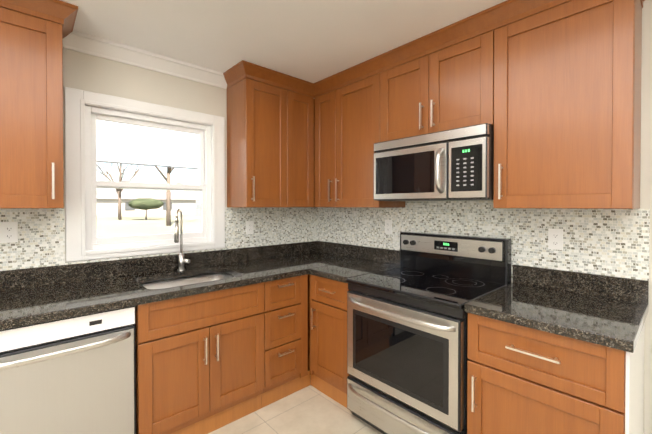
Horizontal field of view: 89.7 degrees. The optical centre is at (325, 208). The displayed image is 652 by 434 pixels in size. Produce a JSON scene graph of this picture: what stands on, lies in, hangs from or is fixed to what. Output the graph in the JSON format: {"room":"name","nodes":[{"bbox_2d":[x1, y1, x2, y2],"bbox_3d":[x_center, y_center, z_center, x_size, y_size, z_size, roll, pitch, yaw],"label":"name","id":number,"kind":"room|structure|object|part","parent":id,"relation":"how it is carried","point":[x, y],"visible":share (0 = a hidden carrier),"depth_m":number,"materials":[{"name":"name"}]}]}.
{"room":"kitchen","nodes":[
{"label":"kitchen","id":0,"kind":"room"},
{"bbox_2d":[96,120,198,169],"bbox_3d":[-3.004,-1.111,4.330,8.000,0.430,5.080,-1,1,-42],"label":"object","id":1,"kind":"structure","parent":0,"point":[123,157],"depth_m":5.52,"materials":[{"name":"white"}]},
{"bbox_2d":[4,48,299,270],"bbox_3d":[-1.833,0.153,1.860,4.900,2.430,0.150,-1,1,-42],"label":"wall","id":2,"kind":"structure","parent":0,"point":[88,72],"depth_m":2.25,"materials":[{"name":"beige paint"}]},
{"bbox_2d":[0,208,64,270],"bbox_3d":[-1.938,0.170,1.656,0.970,0.342,0.008,-1,1,-42],"label":"tile backsplash","id":3,"kind":"structure","parent":2,"relation":"attached to","point":[41,238],"depth_m":1.89,"materials":[{"name":"tile"}]},
{"bbox_2d":[0,222,17,242],"bbox_3d":[-1.769,0.131,1.798,0.116,0.115,0.006,-1,1,-42],"label":"switch plate","id":4,"kind":"object","parent":3,"relation":"attached to","point":[8,232],"visible":1,"depth_m":1.81,"materials":[{"name":"white plastic"}]},
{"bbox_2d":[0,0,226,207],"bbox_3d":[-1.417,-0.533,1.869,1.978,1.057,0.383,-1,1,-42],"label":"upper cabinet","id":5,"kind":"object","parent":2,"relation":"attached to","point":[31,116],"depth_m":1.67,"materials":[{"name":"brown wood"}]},
{"bbox_3d":[-1.787,-1.011,1.528,0.978,0.092,0.383,-1,1,-42],"label":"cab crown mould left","id":6,"kind":"part","parent":5,"relation":"part of","materials":[{"name":"brown wood"}]},
{"bbox_2d":[64,87,224,261],"bbox_3d":[-1.247,-0.210,2.371,1.012,1.055,0.176,-1,1,-42],"label":"window","id":7,"kind":"structure","parent":2,"relation":"in","point":[76,100],"depth_m":2.22,"materials":[{"name":"white paint"}]},
{"bbox_3d":[-1.255,-0.197,2.381,0.838,0.940,0.151,-1,1,-42],"label":"window sash unit","id":8,"kind":"part","parent":7,"relation":"part of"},
{"bbox_2d":[65,248,224,264],"bbox_3d":[-1.201,0.327,2.326,1.020,0.015,0.008,-1,1,-42],"label":"window sill","id":9,"kind":"structure","parent":2,"relation":"attached to","point":[108,259],"depth_m":2.25,"materials":[{"name":"wood"}]},
{"bbox_2d":[0,241,317,290],"bbox_3d":[-1.183,0.390,2.335,2.998,0.110,0.020,-1,1,-42],"label":"backsplash","id":10,"kind":"structure","parent":2,"relation":"attached to","point":[15,279],"depth_m":2.21,"materials":[{"name":"black stone"}]},
{"bbox_2d":[223,60,314,206],"bbox_3d":[-0.460,-0.541,2.737,0.721,1.056,0.383,-1,1,-42],"label":"upper cabinet","id":11,"kind":"object","parent":2,"relation":"attached to","point":[270,145],"depth_m":2.60,"materials":[{"name":"brown wood"}]},
{"bbox_3d":[-0.733,-1.021,2.556,0.080,0.092,0.278,-1,1,-42],"label":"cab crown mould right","id":12,"kind":"part","parent":11,"relation":"part of","materials":[{"name":"brown wood"}]},
{"bbox_3d":[-0.381,-1.022,2.599,0.660,0.092,0.080,-1,1,-42],"label":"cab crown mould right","id":13,"kind":"part","parent":11,"relation":"part of","materials":[{"name":"brown wood"}]},
{"bbox_2d":[225,207,317,249],"bbox_3d":[-0.450,0.157,3.006,1.008,0.342,0.008,-1,1,-42],"label":"tile backsplash","id":14,"kind":"structure","parent":2,"relation":"attached to","point":[279,225],"depth_m":2.95,"materials":[{"name":"tile"}]},
{"bbox_2d":[246,221,253,234],"bbox_3d":[-0.652,0.161,2.812,0.070,0.115,0.006,-1,1,-42],"label":"electrical outlet","id":15,"kind":"object","parent":14,"relation":"attached to","point":[249,227],"visible":1,"depth_m":2.81,"materials":[{"name":"white plastic"}]},
{"bbox_2d":[60,0,506,98],"bbox_3d":[-0.036,-1.093,-0.133,4.900,0.100,5.500,-1,1,-42],"label":"ceiling","id":16,"kind":"structure","parent":0,"point":[313,41],"depth_m":1.92,"materials":[{"name":"paint"}]},
{"bbox_2d":[208,375,381,433],"bbox_3d":[-0.036,1.437,-0.109,4.900,0.100,5.500,-1,1,-42],"label":"floor","id":17,"kind":"structure","parent":0,"point":[309,409],"depth_m":2.12,"materials":[{"name":"beige tile"}]},
{"bbox_2d":[0,306,135,433],"bbox_3d":[-1.389,0.931,1.699,0.606,0.876,0.692,-1,1,-42],"label":"dishwasher","id":18,"kind":"object","parent":17,"relation":"on","point":[74,375],"visible":0.96,"depth_m":1.51,"materials":[{"name":"grey metal"}]},
{"bbox_2d":[135,282,264,433],"bbox_3d":[-0.890,0.926,2.170,0.757,0.878,0.666,-1,1,-42],"label":"base cabinet","id":19,"kind":"object","parent":17,"relation":"on","point":[199,363],"visible":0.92,"depth_m":1.92,"materials":[{"name":"brown wood"}]},
{"bbox_2d":[0,252,365,329],"bbox_3d":[-0.970,0.467,2.101,2.998,0.040,0.653,-1,1,-42],"label":"countertop","id":20,"kind":"structure","parent":19,"relation":"on","point":[27,306],"depth_m":1.85,"materials":[{"name":"stone"}]},
{"bbox_2d":[174,208,189,270],"bbox_3d":[-1.030,0.220,2.324,0.122,0.451,0.141,-1,1,-42],"label":"faucet","id":21,"kind":"object","parent":20,"relation":"on","point":[182,260],"visible":1,"depth_m":2.35,"materials":[{"name":"silver metal"}]},
{"bbox_2d":[140,273,234,288],"bbox_3d":[-0.888,0.591,2.162,0.624,0.209,0.444,-1,1,-42],"label":"sink","id":22,"kind":"object","parent":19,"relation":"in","point":[169,283],"visible":0.08,"depth_m":2.35,"materials":[{"name":"silver metal"}]},
{"bbox_2d":[261,274,309,407],"bbox_3d":[-0.449,0.922,2.570,0.430,0.878,0.666,-1,1,-42],"label":"base cabinet","id":23,"kind":"object","parent":17,"relation":"on","point":[286,369],"visible":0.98,"depth_m":2.33,"materials":[{"name":"brown wood"}]},
{"bbox_2d":[308,274,309,369],"bbox_3d":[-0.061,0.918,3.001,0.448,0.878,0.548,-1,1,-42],"label":"strip","id":24,"kind":"object","parent":17,"relation":"on","point":[309,321],"depth_m":2.76,"materials":[{"name":"brown wood"}]},
{"bbox_2d":[310,274,348,407],"bbox_3d":[0.222,0.922,2.524,0.666,0.878,0.467,-1,1,-42],"label":"base cabinet","id":25,"kind":"object","parent":17,"relation":"on","point":[329,374],"visible":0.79,"depth_m":2.32,"materials":[{"name":"brown wood"}]},
{"bbox_2d":[309,260,399,282],"bbox_3d":[0.252,0.464,2.499,0.653,0.040,0.398,-1,1,-42],"label":"countertop","id":26,"kind":"structure","parent":25,"relation":"on","point":[342,272],"depth_m":2.40,"materials":[{"name":"stone"}]},
{"bbox_2d":[346,232,510,433],"bbox_3d":[0.609,0.773,2.040,0.721,1.185,0.762,-1,1,-42],"label":"range","id":27,"kind":"object","parent":17,"relation":"on","point":[407,359],"visible":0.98,"depth_m":1.87,"materials":[{"name":"grey metal"}]},
{"bbox_2d":[467,313,644,433],"bbox_3d":[1.090,0.931,1.567,0.666,0.878,0.575,-1,1,-42],"label":"base cabinet","id":28,"kind":"object","parent":17,"relation":"on","point":[523,380],"visible":0.9,"depth_m":1.36,"materials":[{"name":"brown wood"}]},
{"bbox_2d":[465,283,648,352],"bbox_3d":[1.100,0.472,1.564,0.653,0.040,0.590,-1,1,-42],"label":"countertop","id":29,"kind":"structure","parent":28,"relation":"on","point":[611,323],"depth_m":1.44,"materials":[{"name":"stone"}]},
{"bbox_2d":[396,0,651,433],"bbox_3d":[1.774,0.157,1.419,0.150,2.430,5.350,-1,1,-42],"label":"wall","id":30,"kind":"structure","parent":0,"point":[646,144],"depth_m":1.57,"materials":[{"name":"beige paint"}]},
{"bbox_2d":[314,90,335,206],"bbox_3d":[-0.017,-0.497,3.000,0.361,0.963,0.589,-1,1,-42],"label":"upper cabinet","id":31,"kind":"object","parent":30,"relation":"attached to","point":[324,146],"visible":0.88,"depth_m":2.79,"materials":[{"name":"brown wood"}]},
{"bbox_2d":[318,241,399,264],"bbox_3d":[0.272,0.384,2.947,0.020,0.110,1.028,-1,1,-42],"label":"backsplash","id":32,"kind":"structure","parent":30,"relation":"attached to","point":[377,254],"depth_m":2.89,"materials":[{"name":"black stone"}]},
{"bbox_2d":[318,207,404,250],"bbox_3d":[0.273,0.157,2.953,0.008,0.342,1.040,-1,1,-42],"label":"tile backsplash","id":33,"kind":"structure","parent":30,"relation":"attached to","point":[361,226],"depth_m":2.90,"materials":[{"name":"tile"}]},
{"bbox_2d":[385,220,391,233],"bbox_3d":[0.509,0.147,2.681,0.006,0.115,0.070,-1,1,-42],"label":"electrical outlet","id":34,"kind":"object","parent":33,"relation":"attached to","point":[388,226],"visible":1,"depth_m":2.68,"materials":[{"name":"white plastic"}]},
{"bbox_2d":[335,73,404,207],"bbox_3d":[0.336,-0.493,2.612,0.361,0.963,0.456,-1,1,-42],"label":"upper cabinet","id":35,"kind":"object","parent":30,"relation":"attached to","point":[357,120],"visible":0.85,"depth_m":2.52,"materials":[{"name":"brown wood"}]},
{"bbox_2d":[380,30,493,141],"bbox_3d":[0.750,-0.716,2.153,0.361,0.509,0.772,-1,1,-42],"label":"upper cabinet","id":36,"kind":"object","parent":30,"relation":"attached to","point":[450,87],"visible":0.81,"depth_m":2.00,"materials":[{"name":"brown wood"}]},
{"bbox_2d":[374,123,493,200],"bbox_3d":[0.714,-0.256,2.126,0.456,0.403,0.768,-1,1,-42],"label":"over-the-range microwave","id":37,"kind":"object","parent":36,"relation":"attached to","point":[456,164],"visible":0.98,"depth_m":1.92,"materials":[{"name":"silver metal"}]},
{"bbox_2d":[311,0,571,97],"bbox_3d":[0.588,-1.017,2.090,0.080,0.092,2.135,-1,1,-42],"label":"crown molding","id":38,"kind":"structure","parent":36,"relation":"attached to","point":[502,14],"depth_m":1.96,"materials":[{"name":"brown wood"}]},
{"bbox_2d":[405,200,513,281],"bbox_3d":[0.882,0.194,2.282,0.008,0.499,0.772,-1,1,-42],"label":"tile backsplash","id":39,"kind":"structure","parent":30,"relation":"attached to","point":[477,218],"depth_m":2.23,"materials":[{"name":"tile"}]},
{"bbox_2d":[493,0,641,208],"bbox_3d":[1.197,-0.484,1.663,0.361,0.963,0.555,-1,1,-42],"label":"upper cabinet","id":40,"kind":"object","parent":30,"relation":"attached to","point":[567,105],"visible":1,"depth_m":1.53,"materials":[{"name":"brown wood"}]},
{"bbox_2d":[512,264,648,303],"bbox_3d":[1.335,0.396,1.776,0.020,0.110,0.588,-1,1,-42],"label":"backsplash","id":41,"kind":"structure","parent":30,"relation":"attached to","point":[625,289],"depth_m":1.73,"materials":[{"name":"black stone"}]},
{"bbox_2d":[513,208,649,280],"bbox_3d":[1.339,0.168,1.777,0.008,0.342,0.589,-1,1,-42],"label":"tile backsplash","id":42,"kind":"structure","parent":30,"relation":"attached to","point":[611,242],"depth_m":1.73,"materials":[{"name":"tile"}]},
{"bbox_2d":[548,229,562,249],"bbox_3d":[1.281,0.170,1.830,0.006,0.115,0.070,-1,1,-42],"label":"electrical outlet","id":43,"kind":"object","parent":42,"relation":"attached to","point":[555,239],"visible":1,"depth_m":1.83,"materials":[{"name":"white plastic"}]},
{"label":"outside","id":44,"kind":"structure","parent":0,"visible":0},
{"bbox_2d":[97,209,201,236],"bbox_3d":[-61.290,1.220,55.956,160.000,0.050,159.840,-1,1,-42],"label":"lawn","id":45,"kind":"structure","parent":44,"point":[131,222],"depth_m":28.72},
{"bbox_2d":[97,162,143,219],"bbox_3d":[-25.078,-4.646,40.470,8.633,11.947,8.832,-1,1,-42],"label":"tree","id":46,"kind":"object","parent":45,"relation":"on","point":[119,192],"depth_m":40.15,"materials":[{"name":"brown plant"}]},
{"bbox_2d":[128,198,163,219],"bbox_3d":[-22.238,-0.009,40.674,3.891,2.695,3.729,-1,1,-42],"label":"shrub","id":47,"kind":"object","parent":45,"relation":"on","point":[139,203],"depth_m":39.41,"materials":[{"name":"green plant"}]},
{"bbox_2d":[96,189,198,215],"bbox_3d":[-48.057,-1.050,50.278,53.000,4.600,11.200,-1,1,-42],"label":"house","id":48,"kind":"structure","parent":45,"relation":"on","point":[156,195],"depth_m":58.68,"materials":[{"name":"grey"}]},
{"bbox_2d":[155,166,173,225],"bbox_3d":[-13.967,-4.582,28.063,8.006,12.063,7.591,-1,1,-42],"label":"tree","id":49,"kind":"object","parent":45,"relation":"on","point":[168,208],"depth_m":28.05,"materials":[{"name":"brown plant"}]}
]}

